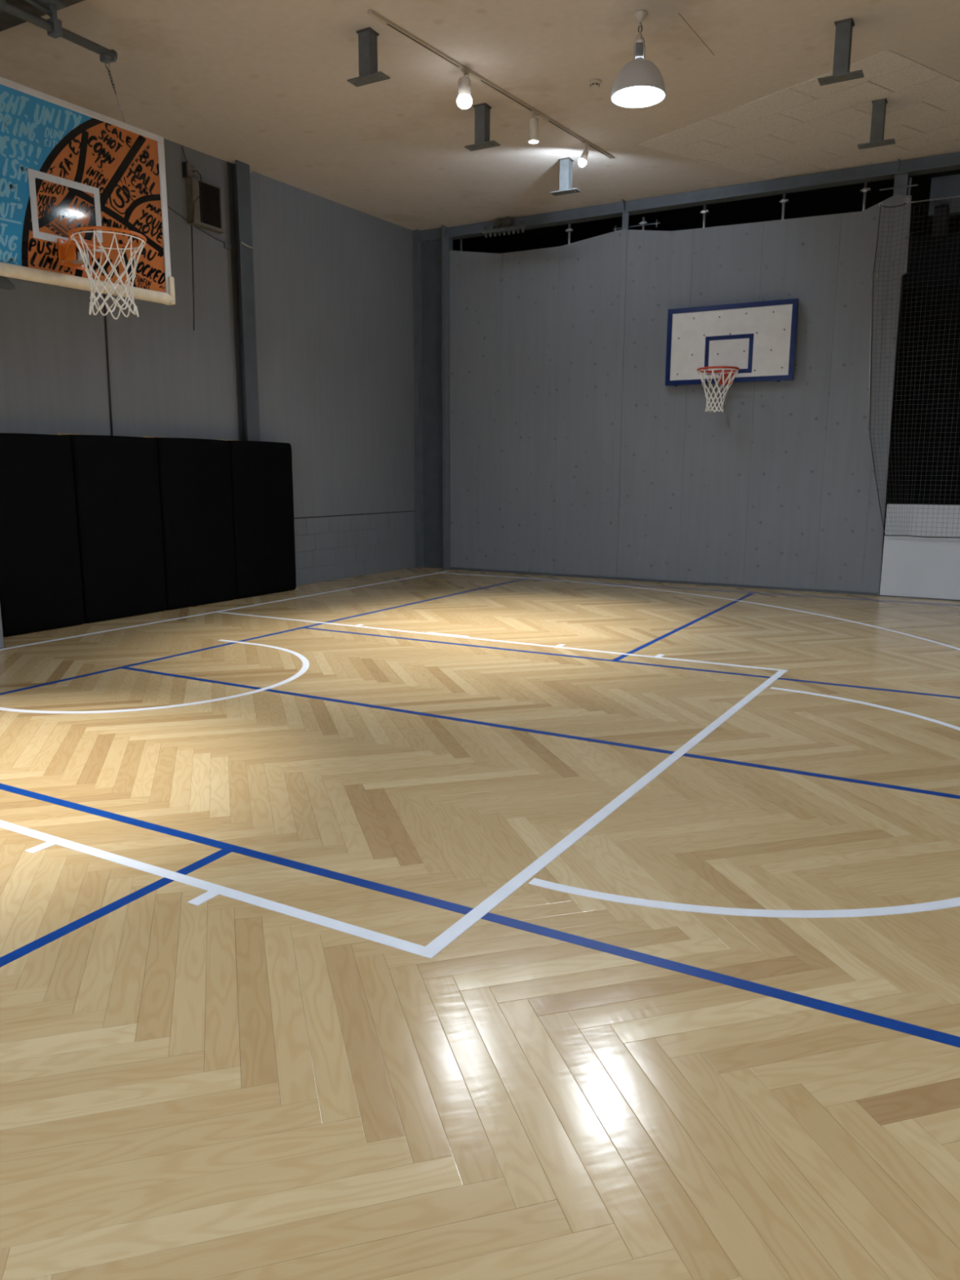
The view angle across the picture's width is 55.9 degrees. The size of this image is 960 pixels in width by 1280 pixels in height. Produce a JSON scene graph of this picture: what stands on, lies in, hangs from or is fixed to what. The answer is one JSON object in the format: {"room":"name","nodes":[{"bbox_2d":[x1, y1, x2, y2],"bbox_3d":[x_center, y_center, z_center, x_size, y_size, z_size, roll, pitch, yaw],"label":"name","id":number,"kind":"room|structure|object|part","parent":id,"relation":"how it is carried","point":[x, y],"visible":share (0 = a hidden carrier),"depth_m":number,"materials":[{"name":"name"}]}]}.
{"room":"sports hall","nodes":[
{"label":"sports hall","id":0,"kind":"room"},
{"bbox_2d":[0,137,415,585],"bbox_3d":[-5.007,-2.231,6.464,0.302,4.815,16.800,6,12,28],"label":"wall","id":1,"kind":"structure","parent":0,"point":[333,281],"depth_m":10.72,"materials":[{"name":"grey paint"}]},
{"bbox_2d":[0,275,14,289],"bbox_3d":[-3.772,-2.986,6.386,1.797,1.175,1.400,6,12,28],"label":"support","id":2,"kind":"object","parent":1,"relation":"attached to","point":[5,283],"visible":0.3,"depth_m":5.90,"materials":[{"name":"grey paint"}]},
{"bbox_2d":[0,76,175,305],"bbox_3d":[-2.826,-3.020,6.142,0.084,1.244,1.818,6,12,28],"label":"backboard","id":3,"kind":"object","parent":2,"relation":"attached to","point":[65,166],"visible":0.98,"depth_m":6.20,"materials":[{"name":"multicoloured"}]},
{"bbox_2d":[27,122,165,292],"bbox_3d":[-2.690,-3.078,6.357,0.001,1.124,1.158,6,12,28],"label":"print","id":4,"kind":"object","parent":3,"relation":"attached to","point":[80,174],"depth_m":6.35},
{"bbox_2d":[57,226,146,319],"bbox_3d":[-2.534,-2.439,6.078,0.644,0.521,0.477,6,12,28],"label":"basketball hoop","id":5,"kind":"object","parent":3,"relation":"attached to","point":[76,253],"visible":1,"depth_m":6.05,"materials":[{"name":"white fabric"}]},
{"bbox_3d":[-2.803,-2.642,6.205,0.016,0.170,0.190,6,12,28],"label":"mounting plate","id":6,"kind":"part","parent":5,"relation":"part of","materials":[{"name":"orange paint"}]},
{"bbox_3d":[-2.561,-3.251,6.556,0.001,0.068,0.070,6,12,28],"label":"emblem crown","id":7,"kind":"part","parent":3,"relation":"part of","materials":[{"name":"black paint"}]},
{"bbox_2d":[103,293,113,435],"bbox_3d":[-3.562,-3.316,8.571,0.016,3.090,0.053,6,12,28],"label":"cable","id":8,"kind":"object","parent":1,"relation":"attached to","point":[104,306],"visible":0.41,"depth_m":8.69,"materials":[{"name":"black plastic"}]},
{"bbox_2d":[181,145,202,222],"bbox_3d":[-2.958,-4.676,9.324,0.116,0.744,0.161,6,12,28],"label":"switch box","id":9,"kind":"object","parent":1,"relation":"attached to","point":[188,171],"visible":0.97,"depth_m":9.28,"materials":[{"name":"black metal"}]},
{"bbox_2d":[167,205,223,242],"bbox_3d":[-3.000,-4.370,9.414,0.007,0.281,1.091,6,12,28],"label":"cable","id":10,"kind":"object","parent":1,"relation":"attached to","point":[167,206],"visible":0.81,"depth_m":9.49,"materials":[{"name":"black plastic"}]},
{"bbox_2d":[185,177,224,234],"bbox_3d":[-2.877,-4.568,9.510,0.100,0.460,0.455,6,12,28],"label":"air vent","id":11,"kind":"object","parent":1,"relation":"in","point":[211,194],"visible":0.98,"depth_m":9.49,"materials":[{"name":"grey metal"}]},
{"bbox_2d":[191,225,194,330],"bbox_3d":[-3.011,-3.797,9.499,0.008,1.054,0.052,6,12,28],"label":"cable","id":12,"kind":"object","parent":11,"relation":"hanging from","point":[192,225],"visible":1,"depth_m":9.50,"materials":[{"name":"black plastic"}]},
{"bbox_2d":[0,567,959,1279],"bbox_3d":[1.461,0.537,5.357,13.707,0.202,20.689,6,12,28],"label":"floor","id":13,"kind":"structure","parent":0,"point":[412,923],"depth_m":2.78,"materials":[{"name":"brown wood"}]},
{"bbox_2d":[0,606,4,648],"bbox_3d":[-4.207,-0.102,7.020,0.455,0.420,0.770,6,12,28],"label":"plinth block","id":14,"kind":"object","parent":13,"relation":"on","point":[2,642],"visible":1,"depth_m":7.24,"materials":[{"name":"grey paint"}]},
{"bbox_2d":[0,432,84,636],"bbox_3d":[-3.963,-0.941,7.983,0.256,1.726,0.825,6,12,28],"label":"mat","id":15,"kind":"object","parent":13,"relation":"on","point":[41,588],"visible":0.98,"depth_m":7.91,"materials":[{"name":"black leather"}]},
{"bbox_2d":[56,433,166,623],"bbox_3d":[-3.525,-1.090,8.761,0.253,1.742,0.965,6,12,28],"label":"mat","id":16,"kind":"object","parent":13,"relation":"on","point":[116,478],"visible":0.93,"depth_m":8.65,"materials":[{"name":"black leather"}]},
{"bbox_2d":[142,435,236,610],"bbox_3d":[-3.045,-1.248,9.606,0.256,1.752,0.985,6,12,28],"label":"mat","id":17,"kind":"object","parent":13,"relation":"on","point":[194,474],"visible":0.91,"depth_m":9.49,"materials":[{"name":"black leather"}]},
{"bbox_2d":[226,160,260,440],"bbox_3d":[-2.621,-2.861,10.255,0.143,4.696,0.235,6,12,28],"label":"wall column","id":18,"kind":"structure","parent":13,"relation":"on","point":[237,173],"depth_m":10.04,"materials":[{"name":"grey paint"}]},
{"bbox_2d":[223,240,253,250],"bbox_3d":[-2.622,-4.318,9.955,0.163,0.093,0.370,6,12,28],"label":"fitting","id":19,"kind":"object","parent":18,"relation":"attached to","point":[226,245],"visible":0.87,"depth_m":9.88,"materials":[{"name":"grey paint"}]},
{"bbox_3d":[-2.753,-4.298,9.870,0.019,0.060,0.090,6,12,28],"label":"plate","id":20,"kind":"part","parent":19,"relation":"part of","materials":[{"name":"grey paint"}]},
{"bbox_2d":[215,439,296,599],"bbox_3d":[-2.559,-1.406,10.472,0.253,1.756,1.005,6,12,28],"label":"mat","id":21,"kind":"object","parent":13,"relation":"on","point":[262,481],"visible":0.89,"depth_m":10.36,"materials":[{"name":"black leather"}]},
{"bbox_2d":[413,225,453,568],"bbox_3d":[-0.682,-3.447,13.213,0.588,4.800,0.190,6,12,28],"label":"column","id":22,"kind":"structure","parent":13,"relation":"on","point":[431,259],"depth_m":13.20,"materials":[{"name":"grey paint"}]},
{"bbox_3d":[-0.901,-3.472,13.344,0.075,4.799,0.130,6,12,28],"label":"plate","id":23,"kind":"part","parent":22,"relation":"part of","materials":[{"name":"grey paint"}]},
{"bbox_3d":[-0.448,-3.353,13.116,0.068,4.650,0.120,6,12,28],"label":"plate","id":24,"kind":"part","parent":22,"relation":"part of","materials":[{"name":"grey paint"}]},
{"bbox_2d":[0,0,959,231],"bbox_3d":[0.662,-3.906,2.964,13.250,0.720,16.800,6,12,28],"label":"ceiling","id":25,"kind":"structure","parent":0,"point":[263,85],"depth_m":7.60,"materials":[{"name":"beige paint"}]},
{"bbox_2d":[0,0,84,31],"bbox_3d":[1.065,-3.863,3.712,12.650,0.146,0.465,6,12,28],"label":"ceiling beam","id":26,"kind":"structure","parent":25,"relation":"attached to","point":[7,20],"depth_m":6.16,"materials":[{"name":"metal"}]},
{"bbox_2d":[0,0,117,68],"bbox_3d":[-3.312,-3.946,5.160,0.120,0.262,2.935,6,12,28],"label":"support pole","id":27,"kind":"object","parent":26,"relation":"hanging from","point":[54,28],"visible":1,"depth_m":5.99,"materials":[{"name":"grey metal"}]},
{"bbox_3d":[-2.936,-4.179,5.804,0.120,0.017,0.560,6,12,28],"label":"plate","id":28,"kind":"part","parent":27,"relation":"part of","materials":[{"name":"grey paint"}]},
{"bbox_3d":[-2.635,-4.090,6.374,0.060,0.040,0.055,6,12,28],"label":"eye plate","id":29,"kind":"part","parent":27,"relation":"part of","materials":[{"name":"grey paint"}]},
{"bbox_2d":[106,67,124,121],"bbox_3d":[-2.595,-3.886,6.456,0.113,0.338,0.023,-9,14,-42],"label":"suspension chain","id":30,"kind":"object","parent":27,"relation":"hanging from","point":[108,70],"visible":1,"depth_m":6.44,"materials":[{"name":"grey paint"}]},
{"bbox_2d":[346,26,390,87],"bbox_3d":[-0.843,-4.394,6.822,0.310,0.334,0.124,6,12,28],"label":"post","id":31,"kind":"object","parent":25,"relation":"attached to","point":[369,73],"visible":1,"depth_m":6.79,"materials":[{"name":"metal"}]},
{"bbox_3d":[-0.843,-4.553,6.793,0.124,0.012,0.120,6,12,28],"label":"plate","id":32,"kind":"part","parent":31,"relation":"part of","materials":[{"name":"metal"}]},
{"bbox_3d":[-0.844,-4.243,6.850,0.310,0.010,0.124,6,12,28],"label":"foot plate","id":33,"kind":"part","parent":31,"relation":"part of","materials":[{"name":"grey metal"}]},
{"bbox_2d":[464,102,500,151],"bbox_3d":[0.021,-4.704,8.301,0.310,0.348,0.124,6,12,28],"label":"post","id":34,"kind":"object","parent":25,"relation":"attached to","point":[482,141],"visible":1,"depth_m":8.27,"materials":[{"name":"metal"}]},
{"bbox_3d":[0.022,-4.869,8.270,0.124,0.012,0.120,6,12,28],"label":"plate","id":35,"kind":"part","parent":34,"relation":"part of","materials":[{"name":"metal"}]},
{"bbox_3d":[0.021,-4.546,8.329,0.310,0.010,0.124,6,12,28],"label":"foot plate","id":36,"kind":"part","parent":34,"relation":"part of","materials":[{"name":"grey metal"}]},
{"bbox_2d":[367,8,613,159],"bbox_3d":[0.321,-4.828,8.094,0.038,0.140,4.027,7,12,33],"label":"track","id":37,"kind":"object","parent":25,"relation":"attached to","point":[371,13],"visible":0.99,"depth_m":7.57,"materials":[{"name":"beige plastic"}]},
{"bbox_2d":[457,68,471,109],"bbox_3d":[-0.128,-4.533,7.457,0.128,0.281,0.128,6,12,28],"label":"track spotlight","id":38,"kind":"object","parent":37,"relation":"attached to","point":[464,100],"visible":1,"depth_m":7.42,"materials":[{"name":"beige metal"}]},
{"bbox_3d":[-0.128,-4.437,7.474,0.128,0.086,0.128,6,12,28],"label":"bulb","id":39,"kind":"part","parent":38,"relation":"part of","materials":[{"name":"white glass"}]},
{"bbox_2d":[528,111,538,143],"bbox_3d":[0.498,-4.744,8.384,0.094,0.258,0.094,6,12,28],"label":"track spotlight","id":40,"kind":"object","parent":37,"relation":"attached to","point":[533,122],"visible":1,"depth_m":8.36,"materials":[{"name":"beige metal"}]},
{"bbox_2d":[577,142,589,167],"bbox_3d":[1.055,-4.951,9.252,0.102,0.218,0.106,6,12,28],"label":"track spotlight","id":41,"kind":"object","parent":37,"relation":"attached to","point":[582,162],"visible":1,"depth_m":9.22,"materials":[{"name":"beige metal"}]},
{"bbox_3d":[1.047,-4.881,9.261,0.091,0.075,0.092,6,12,28],"label":"bulb","id":42,"kind":"part","parent":41,"relation":"part of","materials":[{"name":"white glass"}]},
{"bbox_2d":[550,157,581,195],"bbox_3d":[0.933,-5.038,9.841,0.310,0.340,0.124,6,12,28],"label":"post","id":43,"kind":"object","parent":25,"relation":"attached to","point":[566,163],"visible":1,"depth_m":9.81,"materials":[{"name":"metal"}]},
{"bbox_3d":[0.932,-4.884,9.870,0.310,0.010,0.124,6,12,28],"label":"foot plate","id":44,"kind":"part","parent":43,"relation":"part of","materials":[{"name":"grey metal"}]},
{"bbox_3d":[0.933,-5.199,9.812,0.124,0.012,0.120,6,12,28],"label":"plate","id":45,"kind":"part","parent":43,"relation":"part of","materials":[{"name":"metal"}]},
{"bbox_2d":[588,78,601,88],"bbox_3d":[0.983,-4.750,7.744,0.116,0.052,0.116,6,12,28],"label":"smoke detector","id":46,"kind":"object","parent":25,"relation":"attached to","point":[594,83],"visible":1,"depth_m":7.71,"materials":[{"name":"beige plastic"}]},
{"bbox_2d":[610,9,666,107],"bbox_3d":[1.160,-4.252,6.585,0.400,0.558,0.400,6,12,28],"label":"pendant lamp","id":47,"kind":"object","parent":25,"relation":"hanging from","point":[639,83],"visible":1,"depth_m":6.54,"materials":[{"name":"beige metal"}]},
{"bbox_3d":[1.159,-4.095,6.614,0.392,0.235,0.392,6,12,28],"label":"lamp shade","id":48,"kind":"part","parent":47,"relation":"part of","materials":[{"name":"metal"}]},
{"bbox_2d":[418,151,959,241],"bbox_3d":[4.655,-5.191,9.937,12.550,0.151,0.205,6,12,28],"label":"beam","id":49,"kind":"structure","parent":25,"relation":"attached to","point":[947,162],"depth_m":10.88,"materials":[{"name":"grey metal"}]},
{"bbox_2d":[460,239,462,251],"bbox_3d":[-0.265,-5.421,12.784,0.030,0.440,0.032,6,12,28],"label":"pipe","id":50,"kind":"object","parent":49,"relation":"attached to","point":[460,239],"visible":0.34,"depth_m":12.74,"materials":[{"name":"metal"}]},
{"bbox_2d":[482,217,526,238],"bbox_3d":[0.330,-5.569,12.200,0.660,0.215,0.091,6,12,28],"label":"trolley","id":51,"kind":"object","parent":49,"relation":"attached to","point":[504,224],"visible":1,"depth_m":12.20,"materials":[{"name":"metal"}]},
{"bbox_2d":[564,223,573,244],"bbox_3d":[1.178,-5.272,11.980,0.106,0.446,0.080,6,12,28],"label":"pipe","id":52,"kind":"object","parent":49,"relation":"attached to","point":[569,230],"visible":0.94,"depth_m":11.96,"materials":[{"name":"metal"}]},
{"bbox_2d":[622,212,629,229],"bbox_3d":[1.862,-5.188,11.527,0.080,0.448,0.100,6,12,28],"label":"post","id":53,"kind":"object","parent":49,"relation":"attached to","point":[624,215],"visible":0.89,"depth_m":11.46,"materials":[{"name":"grey metal"}]},
{"bbox_2d":[639,217,648,230],"bbox_3d":[2.069,-5.157,11.498,0.106,0.400,0.080,6,12,28],"label":"pipe","id":54,"kind":"object","parent":49,"relation":"attached to","point":[643,222],"visible":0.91,"depth_m":11.47,"materials":[{"name":"metal"}]},
{"bbox_2d":[613,219,659,231],"bbox_3d":[1.999,-5.289,11.580,0.620,0.090,0.018,6,12,28],"label":"bracket","id":55,"kind":"object","parent":54,"relation":"attached to","point":[656,223],"visible":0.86,"depth_m":11.57,"materials":[{"name":"grey metal"}]},
{"bbox_2d":[699,204,709,227],"bbox_3d":[2.751,-5.109,11.121,0.106,0.446,0.080,6,12,28],"label":"pipe","id":56,"kind":"object","parent":49,"relation":"attached to","point":[704,211],"visible":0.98,"depth_m":11.10,"materials":[{"name":"metal"}]},
{"bbox_2d":[778,193,788,219],"bbox_3d":[3.573,-5.024,10.673,0.106,0.446,0.080,6,12,28],"label":"pipe","id":57,"kind":"object","parent":49,"relation":"attached to","point":[784,200],"visible":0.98,"depth_m":10.66,"materials":[{"name":"metal"}]},
{"bbox_2d":[860,182,870,211],"bbox_3d":[4.351,-4.944,10.249,0.106,0.446,0.080,6,12,28],"label":"pipe","id":58,"kind":"object","parent":49,"relation":"attached to","point":[864,190],"visible":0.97,"depth_m":10.23,"materials":[{"name":"metal"}]},
{"bbox_2d":[880,173,917,195],"bbox_3d":[4.625,-4.949,10.001,0.380,0.348,0.120,6,12,28],"label":"post","id":59,"kind":"object","parent":49,"relation":"attached to","point":[900,183],"visible":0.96,"depth_m":9.95,"materials":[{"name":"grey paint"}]},
{"bbox_3d":[4.601,-4.973,9.952,0.380,0.012,0.020,6,12,28],"label":"cross arm","id":60,"kind":"part","parent":59,"relation":"part of","materials":[{"name":"grey paint"}]},
{"bbox_3d":[4.628,-4.944,9.971,0.135,0.348,0.020,6,12,28],"label":"plate","id":61,"kind":"part","parent":59,"relation":"part of","materials":[{"name":"grey paint"}]},
{"bbox_2d":[639,49,959,178],"bbox_3d":[3.804,-5.093,9.229,3.371,0.095,2.726,-7,13,-35],"label":"ceiling panel","id":62,"kind":"structure","parent":25,"relation":"attached to","point":[806,126],"depth_m":8.84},
{"bbox_2d":[817,17,864,85],"bbox_3d":[2.706,-4.391,6.756,0.310,0.385,0.124,6,12,28],"label":"post","id":63,"kind":"object","parent":25,"relation":"attached to","point":[843,33],"visible":1,"depth_m":6.72,"materials":[{"name":"metal"}]},
{"bbox_3d":[2.705,-4.215,6.788,0.310,0.010,0.124,6,12,28],"label":"foot plate","id":64,"kind":"part","parent":63,"relation":"part of","materials":[{"name":"grey metal"}]},
{"bbox_3d":[2.707,-4.574,6.722,0.124,0.012,0.120,6,12,28],"label":"plate","id":65,"kind":"part","parent":63,"relation":"part of","materials":[{"name":"metal"}]},
{"bbox_2d":[857,97,895,149],"bbox_3d":[3.633,-4.717,8.264,0.310,0.379,0.124,6,12,28],"label":"post","id":66,"kind":"object","parent":25,"relation":"attached to","point":[878,110],"visible":1,"depth_m":8.23,"materials":[{"name":"metal"}]},
{"bbox_3d":[3.632,-4.544,8.295,0.310,0.010,0.124,6,12,28],"label":"foot plate","id":67,"kind":"part","parent":66,"relation":"part of","materials":[{"name":"grey metal"}]},
{"bbox_2d":[867,195,959,537],"bbox_3d":[5.714,-2.889,9.570,3.132,3.655,0.054,6,12,28],"label":"safety net","id":68,"kind":"object","parent":25,"relation":"hanging from","point":[956,197],"visible":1,"depth_m":10.08,"materials":[{"name":"grey fabric"}]},
{"bbox_3d":[4.412,-3.239,10.226,0.096,1.701,0.014,6,12,28],"label":"edge rod","id":69,"kind":"part","parent":68,"relation":"part of","materials":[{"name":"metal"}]},
{"bbox_3d":[5.865,-4.623,9.180,2.810,0.026,0.016,6,12,28],"label":"rod","id":70,"kind":"part","parent":68,"relation":"part of","materials":[{"name":"metal"}]},
{"bbox_2d":[449,194,959,599],"bbox_3d":[4.858,-2.720,10.253,12.050,4.473,0.168,6,12,28],"label":"wall","id":71,"kind":"structure","parent":0,"point":[571,451],"depth_m":11.48,"materials":[{"name":"grey paint"}]},
{"bbox_3d":[-0.067,-3.233,12.880,0.838,4.443,0.008,6,12,28],"label":"panel","id":72,"kind":"part","parent":71,"relation":"part of","materials":[{"name":"grey paint"}]},
{"bbox_3d":[0.672,-3.094,12.489,0.848,4.315,0.008,6,12,28],"label":"panel","id":73,"kind":"part","parent":71,"relation":"part of","materials":[{"name":"grey paint"}]},
{"bbox_3d":[1.410,-3.068,12.077,0.836,4.416,0.009,6,12,28],"label":"panel","id":74,"kind":"part","parent":71,"relation":"part of","materials":[{"name":"grey paint"}]},
{"bbox_3d":[2.229,-2.978,11.631,0.846,4.406,0.008,6,12,28],"label":"panel","id":75,"kind":"part","parent":71,"relation":"part of","materials":[{"name":"grey paint"}]},
{"bbox_2d":[449,567,959,600],"bbox_3d":[4.815,-0.523,10.590,12.050,0.030,0.035,6,12,28],"label":"baseboard","id":76,"kind":"structure","parent":71,"relation":"attached to","point":[452,568],"depth_m":11.70,"materials":[{"name":"grey paint"}]},
{"bbox_3d":[2.967,-2.857,11.237,0.838,4.314,0.009,6,12,28],"label":"panel","id":77,"kind":"part","parent":71,"relation":"part of","materials":[{"name":"grey paint"}]},
{"bbox_2d":[665,297,799,386],"bbox_3d":[3.035,-3.581,10.986,1.547,0.925,0.130,6,12,28],"label":"basketball backboard","id":78,"kind":"object","parent":71,"relation":"attached to","point":[759,338],"visible":0.92,"depth_m":10.90,"materials":[{"name":"white paint"}]},
{"bbox_2d":[697,365,739,412],"bbox_3d":[2.837,-2.963,10.769,0.488,0.502,0.627,6,12,28],"label":"basketball hoop","id":79,"kind":"object","parent":78,"relation":"attached to","point":[727,376],"visible":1,"depth_m":10.68,"materials":[{"name":"white fabric"}]},
{"bbox_3d":[2.992,-3.182,11.001,0.170,0.150,0.008,6,12,28],"label":"mounting plate","id":80,"kind":"part","parent":79,"relation":"part of","materials":[{"name":"red paint"}]},
{"bbox_3d":[3.710,-2.771,10.833,0.858,4.296,0.009,6,12,28],"label":"panel","id":81,"kind":"part","parent":71,"relation":"part of","materials":[{"name":"grey paint"}]},
{"bbox_3d":[4.316,-2.756,10.495,0.523,4.393,0.008,6,12,28],"label":"panel","id":82,"kind":"part","parent":71,"relation":"part of","materials":[{"name":"grey paint"}]},
{"bbox_3d":[4.598,-0.589,10.720,0.235,0.110,0.004,6,12,28],"label":"panel","id":83,"kind":"part","parent":71,"relation":"part of","materials":[{"name":"grey paint"}]},
{"bbox_3d":[4.639,-2.730,10.330,0.199,4.404,0.030,6,12,28],"label":"panel","id":84,"kind":"part","parent":71,"relation":"part of","materials":[{"name":"grey paint"}]},
{"bbox_2d":[453,168,959,253],"bbox_3d":[5.637,-5.698,11.747,13.250,0.200,3.700,6,12,28],"label":"wall opening","id":85,"kind":"structure","parent":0,"point":[848,198],"depth_m":12.08,"materials":[{"name":"black paint"}]},
{"bbox_2d":[928,173,959,218],"bbox_3d":[7.912,-4.895,9.150,6.050,0.410,0.150,6,12,28],"label":"beam","id":86,"kind":"structure","parent":85,"relation":"attached to","point":[944,186],"depth_m":10.45,"materials":[{"name":"grey metal"}]},
{"bbox_2d":[931,204,949,241],"bbox_3d":[5.310,-4.842,10.429,0.150,0.428,0.268,6,12,28],"label":"speaker","id":87,"kind":"object","parent":86,"relation":"hanging from","point":[935,216],"visible":0.92,"depth_m":10.33},
{"bbox_2d":[881,232,959,564],"bbox_3d":[6.323,-3.612,13.713,12.950,5.006,0.300,6,12,28],"label":"wall","id":88,"kind":"structure","parent":0,"point":[905,451],"depth_m":13.34,"materials":[{"name":"black paint"}]}
]}

